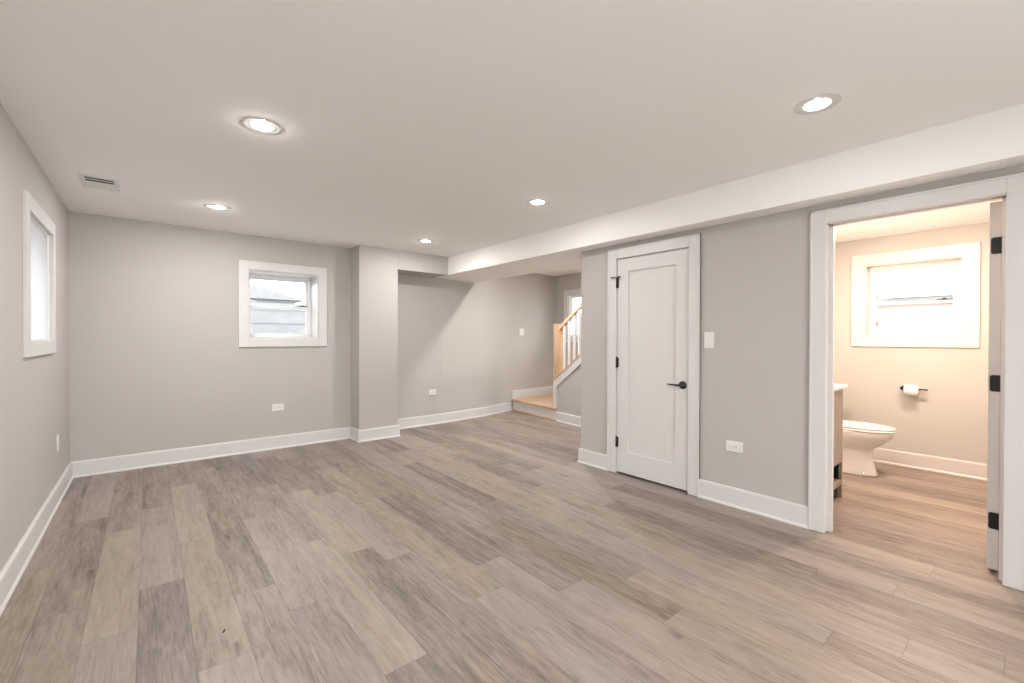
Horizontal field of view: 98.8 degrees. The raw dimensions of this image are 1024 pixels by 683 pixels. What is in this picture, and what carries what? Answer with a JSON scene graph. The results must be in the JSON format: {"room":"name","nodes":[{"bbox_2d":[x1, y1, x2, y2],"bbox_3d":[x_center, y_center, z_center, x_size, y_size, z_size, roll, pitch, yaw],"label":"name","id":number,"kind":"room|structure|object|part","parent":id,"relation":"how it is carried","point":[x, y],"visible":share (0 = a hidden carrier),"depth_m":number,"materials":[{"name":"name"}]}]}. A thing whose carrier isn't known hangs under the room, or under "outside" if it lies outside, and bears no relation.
{"room":"finished basement","nodes":[
{"label":"finished basement","id":0,"kind":"room"},
{"bbox_2d":[0,103,69,571],"bbox_3d":[-1.672,0.048,0.958,0.250,2.442,8.410,0,1,-40],"label":"wall","id":1,"kind":"structure","parent":0,"point":[34,391],"depth_m":2.49,"materials":[{"name":"grey paint"}]},
{"bbox_2d":[0,462,73,616],"bbox_3d":[-1.501,1.196,0.974,0.027,0.147,7.799,0,1,-40],"label":"baseboard","id":2,"kind":"structure","parent":1,"relation":"attached to","point":[13,570],"depth_m":2.56,"materials":[{"name":"white paint"}]},
{"bbox_2d":[22,190,55,357],"bbox_3d":[-3.144,-0.392,2.881,0.092,0.961,1.013,0,1,-40],"label":"window","id":3,"kind":"structure","parent":1,"relation":"in","point":[39,233],"depth_m":2.90,"materials":[{"name":"white paint"}]},
{"bbox_3d":[-3.137,-0.391,2.887,0.006,0.755,0.805,0,1,-40],"label":"pane","id":4,"kind":"part","parent":3,"relation":"part of","materials":[{"name":"clear glass"}]},
{"bbox_3d":[-3.152,-0.392,2.874,0.070,0.761,0.813,0,1,-40],"label":"frame","id":5,"kind":"part","parent":3,"relation":"part of","materials":[{"name":"white plastic"}]},
{"bbox_2d":[56,434,58,450],"bbox_3d":[-3.557,0.791,3.436,0.011,0.120,0.078,0,1,-40],"label":"wall outlet","id":6,"kind":"object","parent":1,"relation":"attached to","point":[57,436],"visible":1,"depth_m":3.41,"materials":[{"name":"white plastic"}]},
{"bbox_2d":[69,211,350,461],"bbox_3d":[-3.158,0.016,4.937,2.545,2.442,0.380,0,1,-40],"label":"wall","id":7,"kind":"structure","parent":0,"point":[157,362],"depth_m":4.50,"materials":[{"name":"grey paint"}]},
{"bbox_2d":[71,425,400,477],"bbox_3d":[-2.758,1.165,4.878,3.079,0.147,0.388,0,1,-40],"label":"baseboard","id":8,"kind":"structure","parent":7,"relation":"attached to","point":[83,468],"depth_m":4.71,"materials":[{"name":"white paint"}]},
{"bbox_2d":[272,403,283,410],"bbox_3d":[-2.703,0.760,5.068,0.124,0.080,0.011,0,1,-40],"label":"wall outlet","id":9,"kind":"object","parent":7,"relation":"attached to","point":[275,407],"visible":1,"depth_m":5.06,"materials":[{"name":"white plastic"}]},
{"bbox_2d":[238,260,326,346],"bbox_3d":[-2.751,-0.421,5.240,0.931,0.956,0.368,0,1,-40],"label":"window","id":10,"kind":"structure","parent":7,"relation":"in","point":[315,307],"depth_m":5.22,"materials":[{"name":"white paint"}]},
{"bbox_3d":[-2.856,-0.581,5.366,0.659,0.366,0.026,0,1,-40],"label":"sash","id":11,"kind":"part","parent":10,"relation":"part of","materials":[{"name":"glass"}]},
{"bbox_3d":[-2.838,-0.251,5.345,0.659,0.366,0.026,0,1,-40],"label":"sash","id":12,"kind":"part","parent":10,"relation":"part of","materials":[{"name":"glass"}]},
{"bbox_3d":[-2.846,-0.422,5.355,0.719,0.744,0.070,0,1,-40],"label":"frame","id":13,"kind":"part","parent":10,"relation":"part of","materials":[{"name":"white plastic"}]},
{"bbox_2d":[398,250,447,277],"bbox_3d":[-1.432,-1.076,6.234,0.761,0.269,0.761,0,1,-40],"label":"wall header","id":14,"kind":"structure","parent":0,"point":[409,263],"depth_m":5.96,"materials":[{"name":"grey paint"}]},
{"bbox_2d":[398,273,554,418],"bbox_3d":[-0.406,-0.080,7.479,0.296,2.610,3.987,1,1,44],"label":"wall","id":15,"kind":"structure","parent":0,"point":[463,341],"depth_m":7.00,"materials":[{"name":"grey paint"}]},
{"bbox_2d":[429,389,435,394],"bbox_3d":[-1.175,0.750,6.498,0.124,0.080,0.011,0,1,-41],"label":"wall outlet","id":16,"kind":"object","parent":15,"relation":"attached to","point":[432,391],"visible":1,"depth_m":6.49,"materials":[{"name":"white plastic"}]},
{"bbox_2d":[398,402,511,429],"bbox_3d":[-0.834,1.155,6.876,0.122,0.147,2.490,1,1,44],"label":"baseboard","id":17,"kind":"structure","parent":15,"relation":"attached to","point":[411,422],"depth_m":6.73,"materials":[{"name":"white paint"}]},
{"bbox_2d":[512,386,552,398],"bbox_3d":[0.435,0.950,8.282,0.018,0.147,1.248,1,1,44],"label":"baseboard","id":18,"kind":"structure","parent":15,"relation":"attached to","point":[522,393],"depth_m":8.21,"materials":[{"name":"white paint"}]},
{"bbox_2d":[0,410,1023,682],"bbox_3d":[0.881,1.317,3.407,7.300,0.120,8.900,0,1,-40],"label":"floor","id":19,"kind":"structure","parent":0,"point":[479,549],"depth_m":2.33,"materials":[{"name":"beige wood"}]},
{"bbox_2d":[351,245,397,429],"bbox_3d":[-1.854,0.013,5.755,0.507,2.442,0.547,0,1,-40],"label":"wall pier","id":20,"kind":"object","parent":19,"relation":"on","point":[374,270],"visible":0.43,"depth_m":5.53,"materials":[{"name":"grey paint"}]},
{"bbox_2d":[511,393,556,420],"bbox_3d":[1.420,0.281,6.735,1.204,1.907,3.934,0,0,-33],"label":"staircase","id":21,"kind":"structure","parent":19,"relation":"on","point":[541,406],"depth_m":7.41,"materials":[{"name":"white paint"}]},
{"bbox_2d":[833,384,847,499],"bbox_3d":[2.259,0.724,3.544,0.703,1.071,0.577,0,1,-40],"label":"bathroom vanity","id":22,"kind":"object","parent":19,"relation":"on","point":[838,388],"visible":0.14,"depth_m":3.49,"materials":[{"name":"beige wood"}]},
{"bbox_2d":[833,478,840,489],"bbox_3d":[2.247,1.135,3.549,0.621,0.040,0.537,0,1,-40],"label":"shelf","id":23,"kind":"object","parent":22,"relation":"attached to","point":[837,481],"depth_m":3.50,"materials":[{"name":"beige wood"}]},
{"bbox_3d":[2.535,0.676,3.442,0.307,0.590,0.020,0,1,-40],"label":"door","id":24,"kind":"part","parent":22,"relation":"part of","materials":[{"name":"beige wood"}]},
{"bbox_3d":[2.492,0.816,3.756,0.022,0.885,0.551,0,1,-40],"label":"panel","id":25,"kind":"part","parent":22,"relation":"part of","materials":[{"name":"beige wood"}]},
{"bbox_2d":[834,384,847,390],"bbox_3d":[2.259,0.361,3.542,0.703,0.026,0.575,0,1,-40],"label":"countertop","id":26,"kind":"structure","parent":22,"relation":"on","point":[836,386],"depth_m":3.46,"materials":[{"name":"white stone"}]},
{"bbox_2d":[842,420,895,476],"bbox_3d":[3.255,0.845,4.271,0.400,0.820,0.735,0,1,-40],"label":"toilet","id":27,"kind":"object","parent":19,"relation":"on","point":[860,439],"visible":0.49,"depth_m":4.10,"materials":[{"name":"white ceramic"}]},
{"bbox_3d":[3.333,0.822,4.176,0.380,0.020,0.490,0,1,-40],"label":"seat","id":28,"kind":"part","parent":27,"relation":"part of","materials":[{"name":"white ceramic"}]},
{"bbox_3d":[3.330,0.798,4.180,0.380,0.020,0.500,0,1,-40],"label":"lid","id":29,"kind":"part","parent":27,"relation":"part of","materials":[{"name":"white ceramic"}]},
{"bbox_2d":[0,0,1023,256],"bbox_3d":[-0.193,-1.284,2.193,4.111,0.250,8.440,0,1,-40],"label":"ceiling","id":30,"kind":"structure","parent":0,"point":[403,123],"depth_m":2.07,"materials":[{"name":"white paint"}]},
{"bbox_2d":[77,173,120,191],"bbox_3d":[-3.043,-1.169,3.242,0.216,0.008,0.330,0,1,-40],"label":"ceiling vent","id":31,"kind":"object","parent":30,"relation":"in","point":[90,181],"visible":1,"depth_m":3.23,"materials":[{"name":"white metal"}]},
{"bbox_2d":[205,204,230,210],"bbox_3d":[-2.578,-1.174,3.847,0.194,0.004,0.194,0,1,-40],"label":"recessed light","id":32,"kind":"object","parent":30,"relation":"in","point":[211,206],"visible":1,"depth_m":3.84,"materials":[{"name":"white"}]},
{"bbox_2d":[241,117,282,134],"bbox_3d":[-1.347,-1.160,2.367,0.194,0.004,0.194,0,1,-40],"label":"recessed light","id":33,"kind":"object","parent":30,"relation":"in","point":[260,125],"visible":1,"depth_m":2.36,"materials":[{"name":"white paint"}]},
{"bbox_2d":[418,239,433,242],"bbox_3d":[-1.014,-1.180,5.167,0.194,0.004,0.194,0,1,-40],"label":"recessed light","id":34,"kind":"object","parent":30,"relation":"in","point":[421,240],"visible":1,"depth_m":5.17,"materials":[{"name":"white"}]},
{"bbox_2d":[526,199,548,205],"bbox_3d":[0.216,-1.166,3.684,0.194,0.004,0.194,0,1,-40],"label":"recessed light","id":35,"kind":"object","parent":30,"relation":"in","point":[534,202],"visible":1,"depth_m":3.68,"materials":[{"name":"white"}]},
{"bbox_2d":[794,94,841,114],"bbox_3d":[1.487,-1.152,2.137,0.194,0.004,0.194,0,1,-40],"label":"recessed light","id":36,"kind":"object","parent":30,"relation":"in","point":[819,103],"visible":1,"depth_m":2.13,"materials":[{"name":"white"}]},
{"bbox_2d":[537,265,580,276],"bbox_3d":[1.536,-1.348,6.396,2.460,0.150,5.100,0,1,-40],"label":"ceiling","id":37,"kind":"structure","parent":0,"point":[575,269],"depth_m":8.06,"materials":[{"name":"white paint"}]},
{"bbox_2d":[555,273,580,366],"bbox_3d":[2.364,-0.071,7.095,0.220,2.610,5.100,0,1,-40],"label":"wall","id":38,"kind":"structure","parent":0,"point":[563,283],"depth_m":8.56,"materials":[{"name":"grey paint"}]},
{"bbox_2d":[564,289,580,341],"bbox_3d":[1.344,-0.483,8.199,0.100,1.002,0.936,0,1,-40],"label":"window","id":39,"kind":"structure","parent":38,"relation":"in","point":[569,295],"depth_m":8.46,"materials":[{"name":"white paint"}]},
{"bbox_3d":[1.356,-0.483,8.209,0.070,0.790,0.724,0,1,-40],"label":"frame","id":40,"kind":"part","parent":39,"relation":"part of","materials":[{"name":"white plastic"}]},
{"bbox_3d":[1.369,-0.663,8.218,0.026,0.401,0.694,0,1,-40],"label":"sash","id":41,"kind":"part","parent":39,"relation":"part of","materials":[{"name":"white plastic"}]},
{"bbox_2d":[557,365,580,416],"bbox_3d":[1.363,0.112,5.887,0.108,2.257,2.394,0,0,-33],"label":"wall","id":42,"kind":"structure","parent":0,"point":[569,389],"depth_m":6.52,"materials":[{"name":"grey paint"}]},
{"bbox_2d":[552,354,580,407],"bbox_3d":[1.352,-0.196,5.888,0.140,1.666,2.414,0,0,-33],"label":"trim","id":43,"kind":"structure","parent":42,"relation":"attached to","point":[580,354],"depth_m":6.56,"materials":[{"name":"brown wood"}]},
{"bbox_2d":[553,303,580,378],"bbox_3d":[1.320,-0.555,5.917,0.100,2.334,2.302,0,0,-33],"label":"stair railing","id":44,"kind":"object","parent":43,"relation":"on","point":[559,349],"visible":0.29,"depth_m":6.70,"materials":[{"name":"brown wood"}]},
{"bbox_3d":[0.719,0.165,6.831,0.100,0.877,0.124,0,1,-33],"label":"newel post","id":45,"kind":"part","parent":44,"relation":"part of","materials":[{"name":"brown wood"}]},
{"bbox_3d":[1.356,-0.949,5.865,0.052,1.547,2.182,0,1,-33],"label":"handrail","id":46,"kind":"part","parent":44,"relation":"part of","materials":[{"name":"brown wood"}]},
{"bbox_2d":[555,411,580,426],"bbox_3d":[1.269,1.167,5.912,0.029,0.147,2.124,0,1,-33],"label":"baseboard","id":47,"kind":"structure","parent":42,"relation":"attached to","point":[561,417],"depth_m":6.55,"materials":[{"name":"white paint"}]},
{"bbox_2d":[435,103,1023,282],"bbox_3d":[1.574,-1.136,3.830,0.799,0.437,8.300,0,1,-40],"label":"ceiling beam","id":48,"kind":"structure","parent":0,"point":[994,140],"depth_m":2.92,"materials":[{"name":"white paint"}]},
{"bbox_2d":[581,164,1023,505],"bbox_3d":[2.492,0.007,2.475,0.120,2.522,5.426,0,1,-40],"label":"wall","id":49,"kind":"structure","parent":0,"point":[755,272],"depth_m":3.26,"materials":[{"name":"grey paint"}]},
{"bbox_2d":[607,233,700,496],"bbox_3d":[1.257,0.189,3.922,0.178,2.131,0.920,0,1,-40],"label":"door","id":50,"kind":"structure","parent":49,"relation":"in","point":[654,288],"depth_m":3.88,"materials":[{"name":"white paint"}]},
{"bbox_3d":[1.250,0.194,3.917,0.011,1.701,0.484,0,1,-40],"label":"recessed panel","id":51,"kind":"part","parent":50,"relation":"part of","materials":[{"name":"white paint"}]},
{"bbox_3d":[1.410,0.365,3.652,0.051,0.066,0.066,0,1,-40],"label":"handle","id":52,"kind":"part","parent":50,"relation":"part of","materials":[{"name":"black metal"}]},
{"bbox_2d":[704,332,713,347],"bbox_3d":[1.565,-0.011,3.486,0.015,0.128,0.078,0,1,-40],"label":"light switch","id":53,"kind":"object","parent":49,"relation":"attached to","point":[708,336],"visible":1,"depth_m":3.48,"materials":[{"name":"white plastic"}]},
{"bbox_2d":[726,440,742,452],"bbox_3d":[1.692,0.801,3.339,0.011,0.080,0.124,0,1,-40],"label":"wall outlet","id":54,"kind":"object","parent":49,"relation":"attached to","point":[733,446],"visible":1,"depth_m":3.34,"materials":[{"name":"white plastic"}]},
{"bbox_2d":[698,479,807,528],"bbox_3d":[1.756,1.187,3.252,0.027,0.147,0.764,0,1,-40],"label":"baseboard","id":55,"kind":"structure","parent":49,"relation":"attached to","point":[777,509],"depth_m":3.21,"materials":[{"name":"white paint"}]},
{"bbox_2d":[808,172,1023,590],"bbox_3d":[2.646,0.201,2.858,0.893,2.129,0.964,0,1,-40],"label":"door frame","id":56,"kind":"structure","parent":49,"relation":"in","point":[1005,446],"depth_m":2.40,"materials":[{"name":"white paint"}]},
{"bbox_2d":[834,222,989,463],"bbox_3d":[4.181,0.079,4.296,0.200,2.360,1.870,0,1,-40],"label":"wall","id":57,"kind":"structure","parent":0,"point":[949,419],"depth_m":4.32,"materials":[{"name":"grey paint"}]},
{"bbox_2d":[851,242,980,347],"bbox_3d":[4.050,-0.430,4.437,0.218,0.968,0.952,0,1,-40],"label":"window","id":58,"kind":"structure","parent":57,"relation":"in","point":[954,322],"depth_m":4.39,"materials":[{"name":"white paint"}]},
{"bbox_3d":[4.095,-0.251,4.476,0.004,0.267,0.576,0,1,-40],"label":"pane","id":59,"kind":"part","parent":58,"relation":"part of","materials":[{"name":"clear glass"}]},
{"bbox_3d":[4.095,-0.251,4.477,0.026,0.317,0.626,0,1,-40],"label":"sash","id":60,"kind":"part","parent":58,"relation":"part of","materials":[{"name":"white plastic"}]},
{"bbox_3d":[4.107,-0.430,4.484,0.070,0.726,0.710,0,1,-40],"label":"frame","id":61,"kind":"part","parent":58,"relation":"part of","materials":[{"name":"white plastic"}]},
{"bbox_3d":[4.119,-0.562,4.494,0.026,0.377,0.626,0,1,-40],"label":"sash","id":62,"kind":"part","parent":58,"relation":"part of","materials":[{"name":"white plastic"}]},
{"bbox_2d":[873,448,986,480],"bbox_3d":[3.175,1.188,3.556,2.298,0.147,1.740,0,1,-40],"label":"baseboard","id":63,"kind":"structure","parent":57,"relation":"attached to","point":[967,469],"depth_m":4.25,"materials":[{"name":"white paint"}]},
{"bbox_2d":[835,200,1001,242],"bbox_3d":[3.247,-1.128,3.568,2.438,0.100,1.960,0,1,-40],"label":"ceiling","id":64,"kind":"structure","parent":0,"point":[979,213],"depth_m":4.01,"materials":[{"name":"white paint"}]},
{"bbox_3d":[1.613,-0.028,4.396,0.982,2.560,1.346,0,1,-40],"label":"wall","id":65,"kind":"structure","parent":0,"visible":0},
{"bbox_2d":[577,448,606,470],"bbox_3d":[1.228,1.175,4.751,1.129,0.147,0.379,0,1,-40],"label":"baseboard","id":66,"kind":"structure","parent":65,"relation":"attached to","point":[587,457],"depth_m":4.39,"materials":[{"name":"white paint"}]},
{"bbox_3d":[3.967,0.468,4.331,0.085,0.044,0.208,0,1,-40],"label":"paper holder","id":67,"kind":"object","parent":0,"visible":0},
{"bbox_2d":[903,385,918,395],"bbox_3d":[3.934,0.481,4.320,0.104,0.104,0.104,0,1,-40],"label":"toilet paper roll","id":68,"kind":"object","parent":67,"relation":"hanging from","point":[912,390],"visible":0.99,"depth_m":4.29,"materials":[{"name":"white paper"}]},
{"label":"outside","id":69,"kind":"structure","parent":0,"visible":0},
{"bbox_3d":[-12.007,0.226,14.469,60.000,0.200,42.400,0,1,-40],"label":"ground","id":70,"kind":"structure","parent":69,"visible":0},
{"bbox_2d":[250,300,304,333],"bbox_3d":[-4.990,-0.284,7.890,7.600,0.950,0.120,0,1,-40],"label":"fence","id":71,"kind":"object","parent":70,"relation":"on","point":[263,321],"visible":0.06,"depth_m":8.28,"materials":[{"name":"white"}]},
{"bbox_2d":[250,284,304,303],"bbox_3d":[-11.104,-1.049,14.784,6.400,2.350,5.450,0,1,-40],"label":"garage","id":72,"kind":"structure","parent":70,"relation":"on","point":[261,295],"depth_m":14.09,"materials":[{"name":"white"}]},
{"bbox_2d":[576,291,952,334],"bbox_3d":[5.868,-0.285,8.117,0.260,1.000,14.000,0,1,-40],"label":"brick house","id":73,"kind":"structure","parent":70,"relation":"on","point":[936,295],"depth_m":7.14,"materials":[{"name":"white"}]}
]}

